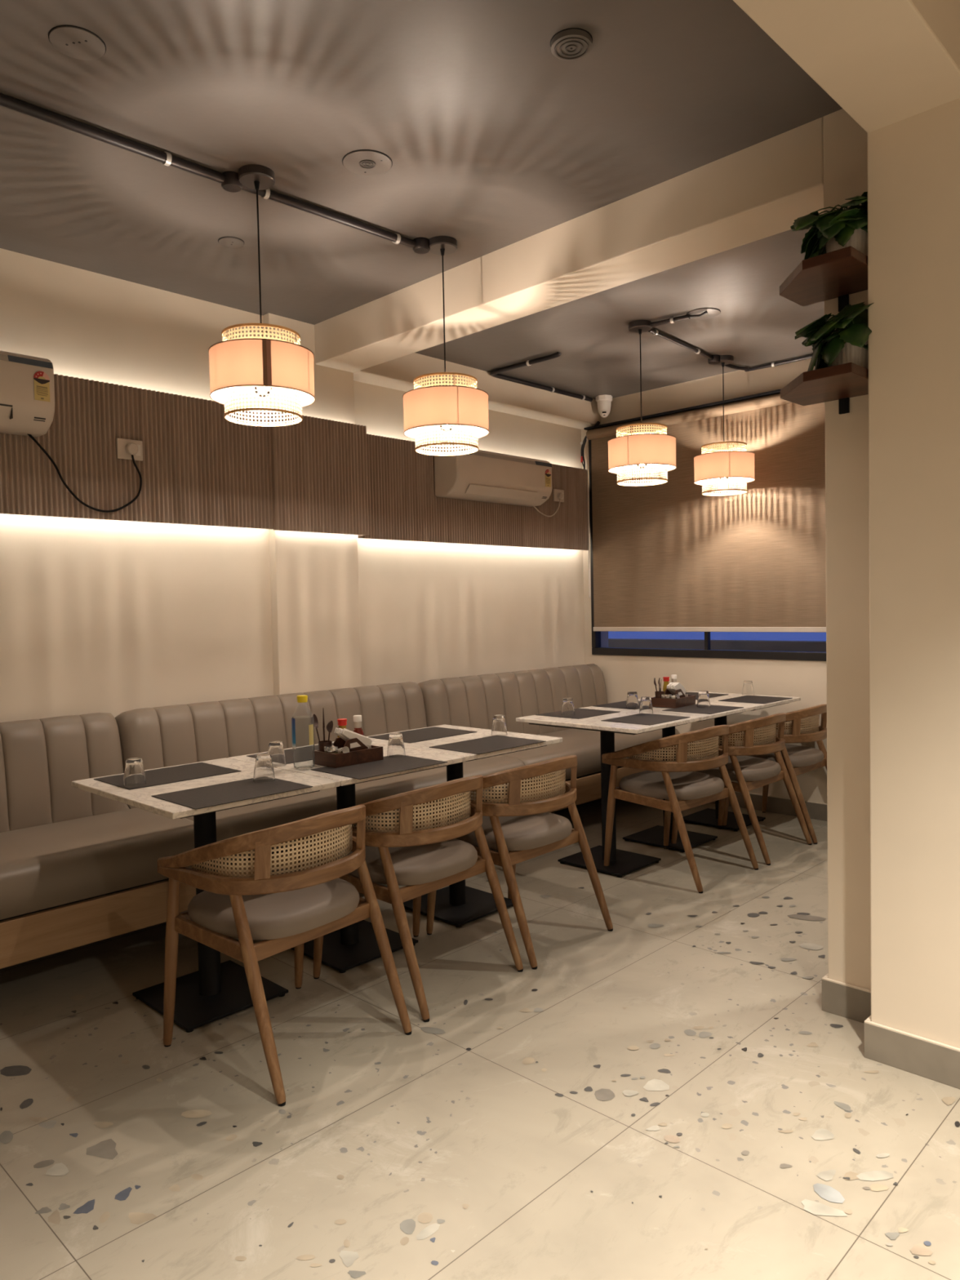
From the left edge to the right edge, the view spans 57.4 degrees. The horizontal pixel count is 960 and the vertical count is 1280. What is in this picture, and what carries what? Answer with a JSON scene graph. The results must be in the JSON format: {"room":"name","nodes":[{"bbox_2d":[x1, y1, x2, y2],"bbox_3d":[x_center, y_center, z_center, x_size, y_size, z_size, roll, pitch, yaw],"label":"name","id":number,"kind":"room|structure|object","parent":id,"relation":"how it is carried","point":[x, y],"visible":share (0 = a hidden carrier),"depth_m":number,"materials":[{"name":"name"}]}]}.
{"room":"restaurant dining room","nodes":[
{"label":"restaurant dining room","id":0,"kind":"room"},
{"bbox_2d":[0,248,273,722],"bbox_3d":[-2.716,-0.219,3.129,0.340,3.000,4.320,1,3,44],"label":"wall","id":1,"kind":"structure","parent":0,"point":[114,617],"depth_m":3.99,"materials":[{"name":"beige paint"}]},
{"bbox_2d":[0,373,273,528],"bbox_3d":[-2.372,-0.792,3.167,0.086,0.600,3.700,1,3,44],"label":"panel","id":2,"kind":"object","parent":1,"relation":"attached to","point":[198,466],"visible":0.9,"depth_m":3.98,"materials":[{"name":"brown wood"}]},
{"bbox_2d":[0,350,54,436],"bbox_3d":[-2.070,-0.967,3.255,0.211,0.292,0.872,1,3,44],"label":"air conditioner","id":3,"kind":"object","parent":2,"relation":"attached to","point":[27,387],"visible":1,"depth_m":3.44,"materials":[{"name":"white plastic"}]},
{"bbox_2d":[35,385,48,399],"bbox_3d":[-1.727,-0.975,3.458,0.001,0.050,0.044,1,3,44],"label":"print","id":4,"kind":"object","parent":3,"relation":"attached to","point":[42,391],"depth_m":3.46},
{"bbox_2d":[27,434,142,512],"bbox_3d":[-1.688,-0.712,3.757,0.050,0.316,0.500,1,3,41],"label":"power cord","id":5,"kind":"object","parent":3,"relation":"attached to","point":[131,448],"visible":1,"depth_m":3.87,"materials":[{"name":"black plastic"}]},
{"bbox_2d":[115,437,142,461],"bbox_3d":[-1.567,-0.852,3.922,0.014,0.090,0.116,1,3,44],"label":"wall socket","id":6,"kind":"object","parent":2,"relation":"attached to","point":[122,443],"visible":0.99,"depth_m":3.91,"materials":[{"name":"white plastic"}]},
{"bbox_2d":[262,313,361,695],"bbox_3d":[-1.005,-0.317,4.849,0.395,3.000,0.536,1,3,44],"label":"wall pillar","id":7,"kind":"structure","parent":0,"point":[314,584],"depth_m":4.70,"materials":[{"name":"beige paint"}]},
{"bbox_2d":[270,410,368,536],"bbox_3d":[-0.856,-0.872,4.678,0.086,0.601,0.602,1,3,44],"label":"panel","id":8,"kind":"object","parent":7,"relation":"attached to","point":[319,466],"visible":0.93,"depth_m":4.63,"materials":[{"name":"brown wood"}]},
{"bbox_2d":[0,0,842,324],"bbox_3d":[-1.520,-1.639,2.082,3.482,0.135,4.600,1,3,44],"label":"ceiling","id":9,"kind":"structure","parent":0,"point":[493,140],"depth_m":2.75,"materials":[{"name":"beige paint"}]},
{"bbox_2d":[48,25,106,60],"bbox_3d":[-1.071,-1.587,2.332,0.141,0.005,0.141,1,3,44],"label":"ceiling plate","id":10,"kind":"object","parent":9,"relation":"attached to","point":[72,41],"visible":1,"depth_m":2.32,"materials":[{"name":"beige paint"}]},
{"bbox_2d":[0,93,242,192],"bbox_3d":[-2.005,-1.535,1.925,0.072,0.042,3.291,1,3,45],"label":"conduit","id":11,"kind":"object","parent":9,"relation":"attached to","point":[229,181],"visible":0.96,"depth_m":2.78,"materials":[{"name":"metal"}]},
{"bbox_2d":[217,236,244,248],"bbox_3d":[-1.023,-1.635,3.604,0.105,0.005,0.105,1,3,44],"label":"ceiling plate","id":12,"kind":"object","parent":9,"relation":"attached to","point":[228,242],"visible":1,"depth_m":3.60,"materials":[{"name":"beige paint"}]},
{"bbox_2d":[208,164,315,426],"bbox_3d":[-0.767,-1.185,3.062,0.359,0.875,0.359,1,3,44],"label":"pendant lamp","id":13,"kind":"object","parent":9,"relation":"hanging from","point":[251,374],"visible":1,"depth_m":2.96,"materials":[{"name":"beige fabric"}]},
{"bbox_2d":[241,185,430,253],"bbox_3d":[-0.538,-1.618,3.373,0.858,0.042,0.072,-3,3,-41],"label":"conduit","id":14,"kind":"object","parent":9,"relation":"attached to","point":[420,245],"visible":0.96,"depth_m":3.37,"materials":[{"name":"metal"}]},
{"bbox_2d":[342,149,392,175],"bbox_3d":[-0.384,-1.624,2.988,0.171,0.008,0.171,1,3,44],"label":"ceiling plate","id":15,"kind":"object","parent":9,"relation":"attached to","point":[361,162],"visible":1,"depth_m":2.98,"materials":[{"name":"beige paint"}]},
{"bbox_2d":[402,235,488,455],"bbox_3d":[-0.148,-1.227,3.665,0.359,0.861,0.359,-2,2,-19],"label":"pendant lamp","id":16,"kind":"object","parent":9,"relation":"hanging from","point":[446,413],"visible":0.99,"depth_m":3.56,"materials":[{"name":"white fabric"}]},
{"bbox_2d":[550,27,592,60],"bbox_3d":[0.247,-1.608,2.372,0.115,0.020,0.115,1,3,44],"label":"ceiling plate","id":17,"kind":"object","parent":9,"relation":"attached to","point":[571,43],"visible":1,"depth_m":2.35,"materials":[{"name":"beige paint"}]},
{"bbox_2d":[733,0,959,133],"bbox_3d":[-0.338,-1.501,0.802,0.275,0.325,4.400,1,3,44],"label":"beam","id":18,"kind":"structure","parent":9,"relation":"attached to","point":[885,63],"depth_m":2.11,"materials":[{"name":"beige paint"}]},
{"bbox_2d":[353,380,584,686],"bbox_3d":[-0.023,-0.378,5.943,0.280,3.000,2.404,1,3,44],"label":"wall","id":19,"kind":"structure","parent":0,"point":[428,611],"depth_m":5.70,"materials":[{"name":"beige paint"}]},
{"bbox_2d":[357,434,588,550],"bbox_3d":[0.030,-0.914,5.720,0.094,0.590,2.126,1,3,44],"label":"panel","id":20,"kind":"object","parent":19,"relation":"attached to","point":[403,504],"visible":0.66,"depth_m":5.43,"materials":[{"name":"brown wood"}]},
{"bbox_2d":[434,446,552,506],"bbox_3d":[0.103,-1.031,5.567,0.211,0.292,0.885,1,3,44],"label":"air conditioner","id":21,"kind":"object","parent":20,"relation":"attached to","point":[484,476],"visible":0.94,"depth_m":5.43,"materials":[{"name":"white plastic"}]},
{"bbox_2d":[0,798,959,1279],"bbox_3d":[0.622,1.258,1.881,6.900,0.002,7.060,1,3,44],"label":"floor","id":22,"kind":"structure","parent":0,"point":[670,1092],"depth_m":2.34,"materials":[{"name":"tile"}]},
{"bbox_2d":[71,757,339,1032],"bbox_3d":[-0.951,0.869,3.054,0.756,0.760,0.604,1,3,44],"label":"pedestal table","id":23,"kind":"object","parent":22,"relation":"on","point":[217,990],"visible":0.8,"depth_m":3.01,"materials":[{"name":"white stone"}]},
{"bbox_2d":[93,762,241,790],"bbox_3d":[-1.122,0.486,3.158,0.290,0.002,0.416,1,3,44],"label":"placemat","id":24,"kind":"object","parent":23,"relation":"on","point":[199,770],"visible":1,"depth_m":3.15,"materials":[{"name":"grey fabric"}]},
{"bbox_2d":[123,757,146,786],"bbox_3d":[-1.174,0.448,2.979,0.073,0.089,0.073,1,3,44],"label":"tumbler","id":25,"kind":"object","parent":24,"relation":"on","point":[134,774],"visible":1,"depth_m":2.95,"materials":[{"name":"clear glass"}]},
{"bbox_2d":[151,777,312,809],"bbox_3d":[-0.800,0.491,2.846,0.290,0.002,0.416,1,3,44],"label":"placemat","id":26,"kind":"object","parent":23,"relation":"on","point":[200,797],"visible":0.86,"depth_m":2.82,"materials":[{"name":"grey fabric"}]},
{"bbox_2d":[253,753,275,782],"bbox_3d":[-0.742,0.438,3.010,0.073,0.089,0.073,-1,2,4],"label":"tumbler","id":27,"kind":"object","parent":26,"relation":"on","point":[264,771],"visible":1,"depth_m":2.98,"materials":[{"name":"clear glass"}]},
{"bbox_2d":[156,804,411,1106],"bbox_3d":[-0.605,0.881,2.739,0.574,0.743,0.560,1,3,39],"label":"dining chair","id":28,"kind":"object","parent":22,"relation":"on","point":[286,908],"visible":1,"depth_m":2.58,"materials":[{"name":"brown wood"}]},
{"bbox_2d":[187,868,359,940],"bbox_3d":[-0.642,0.818,2.766,0.456,0.077,0.486,1,3,39],"label":"seat cushion","id":29,"kind":"object","parent":28,"relation":"on","point":[286,915],"depth_m":2.61,"materials":[{"name":"grey leather"}]},
{"bbox_2d":[0,663,679,969],"bbox_3d":[-0.944,0.747,4.197,0.815,0.918,5.840,1,3,44],"label":"banquette","id":30,"kind":"object","parent":22,"relation":"on","point":[78,868],"visible":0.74,"depth_m":3.74,"materials":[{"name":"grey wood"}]},
{"bbox_2d":[0,712,128,832],"bbox_3d":[-2.213,0.565,3.235,0.179,0.430,1.788,1,3,44],"label":"cushion","id":31,"kind":"object","parent":30,"relation":"on","point":[40,759],"depth_m":3.62,"materials":[{"name":"beige leather"}]},
{"bbox_2d":[0,807,194,919],"bbox_3d":[-1.902,0.854,3.068,0.615,0.177,1.776,1,3,44],"label":"seat cushion","id":32,"kind":"object","parent":30,"relation":"on","point":[52,864],"depth_m":3.24,"materials":[{"name":"beige leather"}]},
{"bbox_2d":[115,681,426,808],"bbox_3d":[-0.962,0.492,4.522,0.179,0.430,1.788,1,3,44],"label":"cushion","id":33,"kind":"object","parent":30,"relation":"on","point":[163,736],"depth_m":4.30,"materials":[{"name":"beige leather"}]},
{"bbox_2d":[186,755,524,866],"bbox_3d":[-0.617,0.779,4.391,0.615,0.177,1.906,1,3,44],"label":"seat cushion","id":34,"kind":"object","parent":30,"relation":"on","point":[233,822],"depth_m":3.98,"materials":[{"name":"beige fabric"}]},
{"bbox_2d":[417,663,607,734],"bbox_3d":[0.280,0.419,5.800,0.179,0.430,1.764,1,3,44],"label":"cushion","id":35,"kind":"object","parent":30,"relation":"on","point":[468,701],"depth_m":5.63,"materials":[{"name":"beige leather"}]},
{"bbox_2d":[498,728,679,788],"bbox_3d":[0.605,0.708,5.648,0.615,0.177,1.596,1,3,44],"label":"seat cushion","id":36,"kind":"object","parent":30,"relation":"on","point":[585,744],"depth_m":5.33,"materials":[{"name":"beige leather"}]},
{"bbox_2d":[227,741,466,973],"bbox_3d":[-0.527,0.844,3.490,0.756,0.760,0.604,1,3,44],"label":"pedestal table","id":37,"kind":"object","parent":22,"relation":"on","point":[355,944],"visible":0.48,"depth_m":3.44,"materials":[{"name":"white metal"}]},
{"bbox_2d":[267,741,286,767],"bbox_3d":[-0.770,0.430,3.312,0.073,0.089,0.073,-3,3,-36],"label":"tumbler","id":38,"kind":"object","parent":37,"relation":"on","point":[276,748],"visible":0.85,"depth_m":3.29,"materials":[{"name":"clear glass"}]},
{"bbox_2d":[247,742,333,764],"bbox_3d":[-0.696,0.462,3.591,0.290,0.002,0.416,1,3,44],"label":"placemat","id":39,"kind":"object","parent":37,"relation":"on","point":[303,753],"visible":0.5,"depth_m":3.55,"materials":[{"name":"black fabric"}]},
{"bbox_2d":[291,694,315,768],"bbox_3d":[-0.652,0.340,3.232,0.081,0.270,0.080,-2,2,-20],"label":"water bottle","id":40,"kind":"object","parent":37,"relation":"on","point":[300,699],"visible":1,"depth_m":3.21,"materials":[{"name":"clear glass"}]},
{"bbox_2d":[312,744,383,768],"bbox_3d":[-0.504,0.440,3.350,0.145,0.050,0.225,1,3,44],"label":"tray","id":41,"kind":"object","parent":37,"relation":"on","point":[375,753],"visible":0.84,"depth_m":3.28,"materials":[{"name":"brown wood"}]},
{"bbox_2d":[337,718,346,737],"bbox_3d":[-0.531,0.381,3.390,0.040,0.150,0.040,1,3,44],"label":"hot sauce bottle","id":42,"kind":"object","parent":41,"relation":"in","point":[342,722],"visible":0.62,"depth_m":3.38,"materials":[{"name":"red plastic"}]},
{"bbox_2d":[333,737,368,751],"bbox_3d":[-0.483,0.413,3.358,0.077,0.086,0.142,1,3,44],"label":"napkin holder","id":43,"kind":"object","parent":41,"relation":"in","point":[354,744],"visible":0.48,"depth_m":3.33,"materials":[{"name":"brown wood"}]},
{"bbox_2d":[334,727,372,746],"bbox_3d":[-0.484,0.380,3.357,0.054,0.099,0.145,1,3,44],"label":"napkin","id":44,"kind":"object","parent":43,"relation":"in","point":[345,734],"visible":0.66,"depth_m":3.33,"materials":[{"name":"white paper"}]},
{"bbox_2d":[352,715,364,736],"bbox_3d":[-0.477,0.374,3.430,0.052,0.158,0.052,1,3,44],"label":"ketchup bottle","id":45,"kind":"object","parent":41,"relation":"in","point":[357,729],"visible":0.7,"depth_m":3.42,"materials":[{"name":"plastic"}]},
{"bbox_2d":[311,755,447,779],"bbox_3d":[-0.371,0.467,3.255,0.290,0.002,0.416,1,3,44],"label":"placemat","id":46,"kind":"object","parent":37,"relation":"on","point":[386,766],"visible":0.79,"depth_m":3.22,"materials":[{"name":"black fabric"}]},
{"bbox_2d":[386,733,405,757],"bbox_3d":[-0.331,0.413,3.453,0.073,0.089,0.073,-1,2,14],"label":"tumbler","id":47,"kind":"object","parent":46,"relation":"on","point":[396,748],"visible":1,"depth_m":3.43,"materials":[{"name":"clear glass"}]},
{"bbox_2d":[313,774,523,1022],"bbox_3d":[-0.230,0.857,3.208,0.574,0.743,0.560,1,3,41],"label":"dining chair","id":48,"kind":"object","parent":22,"relation":"on","point":[424,861],"visible":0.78,"depth_m":3.04,"materials":[{"name":"brown wood"}]},
{"bbox_2d":[335,838,477,885],"bbox_3d":[-0.267,0.793,3.237,0.456,0.077,0.486,1,3,41],"label":"seat cushion","id":49,"kind":"object","parent":48,"relation":"on","point":[428,864],"depth_m":3.08,"materials":[{"name":"grey leather"}]},
{"bbox_2d":[366,724,562,927],"bbox_3d":[-0.108,0.819,3.929,0.756,0.760,0.604,1,3,44],"label":"pedestal table","id":50,"kind":"object","parent":22,"relation":"on","point":[457,904],"visible":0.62,"depth_m":3.89,"materials":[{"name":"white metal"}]},
{"bbox_2d":[368,726,476,742],"bbox_3d":[-0.263,0.436,4.048,0.290,0.002,0.416,1,3,44],"label":"placemat","id":51,"kind":"object","parent":50,"relation":"on","point":[434,732],"visible":0.93,"depth_m":4.04,"materials":[{"name":"black fabric"}]},
{"bbox_2d":[429,735,545,754],"bbox_3d":[0.036,0.442,3.719,0.290,0.002,0.416,1,3,44],"label":"placemat","id":52,"kind":"object","parent":50,"relation":"on","point":[489,744],"visible":1,"depth_m":3.70,"materials":[{"name":"black fabric"}]},
{"bbox_2d":[491,714,506,736],"bbox_3d":[0.086,0.386,3.968,0.073,0.089,0.073,-2,2,-26],"label":"tumbler","id":53,"kind":"object","parent":50,"relation":"on","point":[499,728],"visible":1,"depth_m":3.94,"materials":[{"name":"clear glass"}]},
{"bbox_2d":[426,755,613,969],"bbox_3d":[0.160,0.834,3.605,0.574,0.743,0.560,1,3,43],"label":"dining chair","id":54,"kind":"object","parent":22,"relation":"on","point":[526,829],"visible":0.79,"depth_m":3.43,"materials":[{"name":"brown wood"}]},
{"bbox_2d":[447,812,572,850],"bbox_3d":[0.124,0.771,3.635,0.456,0.077,0.486,1,3,43],"label":"seat cushion","id":55,"kind":"object","parent":54,"relation":"on","point":[536,832],"depth_m":3.48,"materials":[{"name":"beige fabric"}]},
{"bbox_2d":[515,707,700,877],"bbox_3d":[0.666,0.780,4.553,0.756,0.760,0.577,1,3,44],"label":"pedestal table","id":56,"kind":"object","parent":22,"relation":"on","point":[622,862],"visible":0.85,"depth_m":4.51,"materials":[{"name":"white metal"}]},
{"bbox_2d":[535,707,618,719],"bbox_3d":[0.528,0.395,4.721,0.290,0.002,0.366,1,3,44],"label":"placemat","id":57,"kind":"object","parent":56,"relation":"on","point":[580,713],"visible":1,"depth_m":4.70,"materials":[{"name":"black fabric"}]},
{"bbox_2d":[560,697,574,715],"bbox_3d":[0.466,0.353,4.641,0.073,0.089,0.073,0,2,24],"label":"tumbler","id":58,"kind":"object","parent":57,"relation":"on","point":[567,708],"visible":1,"depth_m":4.62,"materials":[{"name":"clear glass"}]},
{"bbox_2d":[600,713,689,725],"bbox_3d":[0.839,0.399,4.434,0.290,0.002,0.366,1,3,44],"label":"placemat","id":59,"kind":"object","parent":56,"relation":"on","point":[642,719],"visible":0.86,"depth_m":4.42,"materials":[{"name":"black fabric"}]},
{"bbox_2d":[639,696,653,714],"bbox_3d":[0.877,0.345,4.627,0.073,0.089,0.073,0,3,33],"label":"tumbler","id":60,"kind":"object","parent":59,"relation":"on","point":[646,705],"visible":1,"depth_m":4.60,"materials":[{"name":"clear glass"}]},
{"bbox_2d":[584,698,755,852],"bbox_3d":[1.072,0.757,4.963,0.756,0.760,0.577,1,3,44],"label":"pedestal table","id":61,"kind":"object","parent":22,"relation":"on","point":[654,836],"visible":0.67,"depth_m":4.91,"materials":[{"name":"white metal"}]},
{"bbox_2d":[594,700,640,709],"bbox_3d":[0.880,0.375,5.076,0.290,0.002,0.366,1,3,44],"label":"placemat","id":62,"kind":"object","parent":61,"relation":"on","point":[622,704],"visible":0.5,"depth_m":5.04,"materials":[{"name":"black fabric"}]},
{"bbox_2d":[626,691,639,708],"bbox_3d":[0.855,0.335,4.919,0.073,0.089,0.073,-2,2,-16],"label":"tumbler","id":63,"kind":"object","parent":62,"relation":"on","point":[632,702],"visible":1,"depth_m":4.89,"materials":[{"name":"clear glass"}]},
{"bbox_2d":[650,694,695,707],"bbox_3d":[1.100,0.347,4.993,0.160,0.050,0.235,1,3,41],"label":"tray","id":64,"kind":"object","parent":61,"relation":"on","point":[690,700],"visible":0.79,"depth_m":4.91,"materials":[{"name":"brown wood"}]},
{"bbox_2d":[664,688,685,697],"bbox_3d":[1.120,0.320,5.002,0.077,0.086,0.142,1,3,41],"label":"napkin holder","id":65,"kind":"object","parent":64,"relation":"in","point":[679,691],"visible":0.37,"depth_m":4.97,"materials":[{"name":"brown wood"}]},
{"bbox_2d":[666,682,685,695],"bbox_3d":[1.118,0.288,4.999,0.054,0.096,0.140,1,3,41],"label":"napkin","id":66,"kind":"object","parent":65,"relation":"in","point":[672,687],"visible":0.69,"depth_m":4.97,"materials":[{"name":"white paper"}]},
{"bbox_2d":[662,703,743,714],"bbox_3d":[1.224,0.378,4.805,0.290,0.002,0.366,1,3,44],"label":"placemat","id":67,"kind":"object","parent":61,"relation":"on","point":[694,708],"visible":1,"depth_m":4.78,"materials":[{"name":"black fabric"}]},
{"bbox_2d":[697,690,710,707],"bbox_3d":[1.245,0.328,4.879,0.073,0.089,0.073,-1,2,-7],"label":"tumbler","id":68,"kind":"object","parent":67,"relation":"on","point":[703,701],"visible":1,"depth_m":4.85,"materials":[{"name":"clear glass"}]},
{"bbox_2d":[601,724,758,893],"bbox_3d":[1.009,0.787,4.418,0.560,0.743,0.574,-3,3,-43],"label":"dining chair","id":69,"kind":"object","parent":22,"relation":"on","point":[671,780],"visible":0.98,"depth_m":4.28,"materials":[{"name":"brown wood"}]},
{"bbox_2d":[619,770,724,799],"bbox_3d":[0.976,0.723,4.450,0.486,0.077,0.456,-3,3,-43],"label":"seat cushion","id":70,"kind":"object","parent":69,"relation":"on","point":[646,784],"depth_m":4.32,"materials":[{"name":"beige fabric"}]},
{"bbox_2d":[653,690,800,831],"bbox_3d":[1.478,0.733,5.374,0.756,0.760,0.577,1,3,44],"label":"pedestal table","id":71,"kind":"object","parent":22,"relation":"on","point":[708,816],"visible":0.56,"depth_m":5.33,"materials":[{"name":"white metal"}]},
{"bbox_2d":[684,692,728,699],"bbox_3d":[1.337,0.350,5.503,0.290,0.002,0.366,1,3,44],"label":"placemat","id":72,"kind":"object","parent":71,"relation":"on","point":[710,695],"visible":0.36,"depth_m":5.54,"materials":[{"name":"black fabric"}]},
{"bbox_2d":[742,680,754,695],"bbox_3d":[1.669,0.298,5.456,0.073,0.089,0.073,1,3,43],"label":"tumbler","id":73,"kind":"object","parent":71,"relation":"on","point":[748,688],"visible":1,"depth_m":5.43,"materials":[{"name":"clear glass"}]},
{"bbox_2d":[718,695,791,703],"bbox_3d":[1.642,0.354,5.221,0.290,0.002,0.366,1,3,44],"label":"placemat","id":74,"kind":"object","parent":71,"relation":"on","point":[745,699],"visible":1,"depth_m":5.21,"materials":[{"name":"black fabric"}]},
{"bbox_2d":[671,712,812,865],"bbox_3d":[1.439,0.763,4.827,0.574,0.743,0.560,1,3,44],"label":"dining chair","id":75,"kind":"object","parent":22,"relation":"on","point":[741,767],"visible":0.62,"depth_m":4.64,"materials":[{"name":"brown wood"}]},
{"bbox_2d":[696,755,781,781],"bbox_3d":[1.404,0.700,4.858,0.456,0.077,0.486,1,3,44],"label":"seat cushion","id":76,"kind":"object","parent":75,"relation":"on","point":[749,768],"depth_m":4.69,"materials":[{"name":"beige fabric"}]},
{"bbox_2d":[722,703,826,844],"bbox_3d":[1.819,0.741,5.196,0.574,0.743,0.560,1,3,44],"label":"dining chair","id":77,"kind":"object","parent":22,"relation":"on","point":[797,759],"visible":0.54,"depth_m":5.00,"materials":[{"name":"brown wood"}]},
{"bbox_2d":[750,743,823,767],"bbox_3d":[1.784,0.678,5.226,0.456,0.077,0.486,1,3,44],"label":"seat cushion","id":78,"kind":"object","parent":77,"relation":"on","point":[795,756],"depth_m":5.05,"materials":[{"name":"beige fabric"}]},
{"bbox_2d":[415,229,824,399],"bbox_3d":[2.323,-1.756,3.586,6.900,0.170,2.404,1,3,44],"label":"ceiling","id":79,"kind":"structure","parent":0,"point":[755,325],"depth_m":4.78,"materials":[{"name":"beige paint"}]},
{"bbox_2d":[352,352,600,429],"bbox_3d":[0.022,-1.687,5.696,0.260,0.328,2.230,1,3,44],"label":"beam","id":80,"kind":"structure","parent":79,"relation":"attached to","point":[504,396],"depth_m":5.64,"materials":[{"name":"beige paint"}]},
{"bbox_2d":[490,351,592,401],"bbox_3d":[0.620,-1.695,5.697,0.589,0.036,1.075,1,3,44],"label":"conduit","id":81,"kind":"object","parent":79,"relation":"attached to","point":[494,373],"visible":1,"depth_m":5.60,"materials":[{"name":"metal"}]},
{"bbox_2d":[314,116,823,372],"bbox_3d":[0.119,-1.624,3.879,2.932,0.323,0.256,1,3,44],"label":"cross beam","id":82,"kind":"structure","parent":79,"relation":"attached to","point":[757,192],"depth_m":3.42,"materials":[{"name":"beige paint"}]},
{"bbox_2d":[595,394,612,417],"bbox_3d":[0.887,-1.664,6.265,0.114,0.150,0.114,0,2,22],"label":"security camera","id":83,"kind":"object","parent":79,"relation":"attached to","point":[603,402],"visible":1,"depth_m":6.22,"materials":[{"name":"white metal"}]},
{"bbox_2d":[607,320,676,486],"bbox_3d":[0.859,-1.260,4.669,0.359,0.839,0.359,-1,2,2],"label":"pendant lamp","id":84,"kind":"object","parent":79,"relation":"hanging from","point":[649,452],"visible":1,"depth_m":4.56,"materials":[{"name":"white fabric"}]},
{"bbox_2d":[649,314,690,327],"bbox_3d":[0.972,-1.661,4.572,0.254,0.032,0.032,0,3,37],"label":"conduit","id":85,"kind":"object","parent":79,"relation":"attached to","point":[672,320],"visible":0.97,"depth_m":4.55,"materials":[{"name":"metal"}]},
{"bbox_2d":[685,307,720,319],"bbox_3d":[1.149,-1.678,4.510,0.175,0.005,0.175,1,3,44],"label":"ceiling plate","id":86,"kind":"object","parent":79,"relation":"attached to","point":[712,312],"visible":0.78,"depth_m":4.49,"materials":[{"name":"beige paint"}]},
{"bbox_2d":[693,355,755,495],"bbox_3d":[1.487,-1.308,5.347,0.359,0.819,0.359,-1,2,4],"label":"pendant lamp","id":87,"kind":"object","parent":79,"relation":"hanging from","point":[723,469],"visible":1,"depth_m":5.24,"materials":[{"name":"white fabric"}]},
{"bbox_2d":[648,328,812,371],"bbox_3d":[1.663,-1.680,4.793,1.128,0.042,1.183,1,3,44],"label":"conduit","id":88,"kind":"object","parent":79,"relation":"attached to","point":[714,359],"visible":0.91,"depth_m":5.27,"materials":[{"name":"metal"}]},
{"bbox_2d":[581,354,826,803],"bbox_3d":[3.119,-0.387,4.427,6.900,3.000,0.200,1,3,44],"label":"wall","id":89,"kind":"structure","parent":0,"point":[806,680],"depth_m":5.79,"materials":[{"name":"beige paint"}]},
{"bbox_2d":[588,440,826,661],"bbox_3d":[1.734,-0.706,5.648,2.495,1.655,0.072,1,3,44],"label":"window","id":90,"kind":"structure","parent":89,"relation":"in","point":[597,649],"depth_m":5.99,"materials":[{"name":"black metal"}]},
{"bbox_2d":[583,389,826,632],"bbox_3d":[1.701,-0.792,5.576,2.504,1.484,0.094,1,3,44],"label":"roller blind","id":91,"kind":"object","parent":90,"relation":"attached to","point":[670,556],"visible":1,"depth_m":5.73,"materials":[{"name":"brown fabric"}]},
{"bbox_2d":[709,791,827,821],"bbox_3d":[3.175,1.066,4.306,6.620,0.104,0.014,1,3,44],"label":"baseboard","id":92,"kind":"structure","parent":89,"relation":"attached to","point":[816,811],"depth_m":5.53,"materials":[{"name":"tile"}]},
{"bbox_2d":[822,108,871,990],"bbox_3d":[1.274,-0.290,2.832,0.212,3.000,0.256,1,3,44],"label":"wall column","id":93,"kind":"structure","parent":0,"point":[844,140],"depth_m":2.77,"materials":[{"name":"beige paint"}]},
{"bbox_2d":[779,245,867,311],"bbox_3d":[1.034,-1.059,2.626,0.282,0.074,0.309,1,3,44],"label":"wall shelf","id":94,"kind":"object","parent":93,"relation":"attached to","point":[842,273],"visible":0.8,"depth_m":2.59,"materials":[{"name":"brown wood"}]},
{"bbox_2d":[790,191,867,259],"bbox_3d":[1.056,-1.194,2.600,0.276,0.219,0.262,-3,3,-38],"label":"potted plant","id":95,"kind":"object","parent":94,"relation":"on","point":[830,231],"visible":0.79,"depth_m":2.53,"materials":[{"name":"green plant"}]},
{"bbox_2d":[780,362,868,414],"bbox_3d":[1.040,-0.742,2.638,0.282,0.074,0.309,1,3,44],"label":"wall shelf","id":96,"kind":"object","parent":93,"relation":"attached to","point":[842,382],"visible":0.83,"depth_m":2.60,"materials":[{"name":"brown wood"}]},
{"bbox_2d":[795,302,873,371],"bbox_3d":[1.073,-0.866,2.605,0.262,0.233,0.323,1,3,44],"label":"potted plant","id":97,"kind":"object","parent":96,"relation":"on","point":[848,343],"visible":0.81,"depth_m":2.54,"materials":[{"name":"green plant"}]},
{"bbox_2d":[822,973,871,1022],"bbox_3d":[1.288,1.155,2.890,0.214,0.108,0.270,1,3,44],"label":"baseboard","id":98,"kind":"structure","parent":93,"relation":"attached to","point":[840,998],"depth_m":2.81,"materials":[{"name":"tile"}]},
{"bbox_2d":[866,97,959,1048],"bbox_3d":[2.553,-0.266,1.444,3.555,3.000,0.466,1,3,44],"label":"wall","id":99,"kind":"structure","parent":0,"point":[913,162],"depth_m":2.43,"materials":[{"name":"beige paint"}]},
{"bbox_2d":[863,1015,959,1088],"bbox_3d":[2.478,1.185,1.400,3.569,0.108,0.210,1,3,44],"label":"baseboard","id":100,"kind":"structure","parent":99,"relation":"attached to","point":[930,1059],"depth_m":2.48,"materials":[{"name":"tile"}]},
{"label":"outside","id":101,"kind":"structure","parent":0,"visible":0},
{"bbox_2d":[608,638,826,652],"bbox_3d":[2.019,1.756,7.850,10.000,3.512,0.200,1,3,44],"label":"parapet","id":102,"kind":"object","parent":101,"point":[743,645],"visible":0.11,"depth_m":7.54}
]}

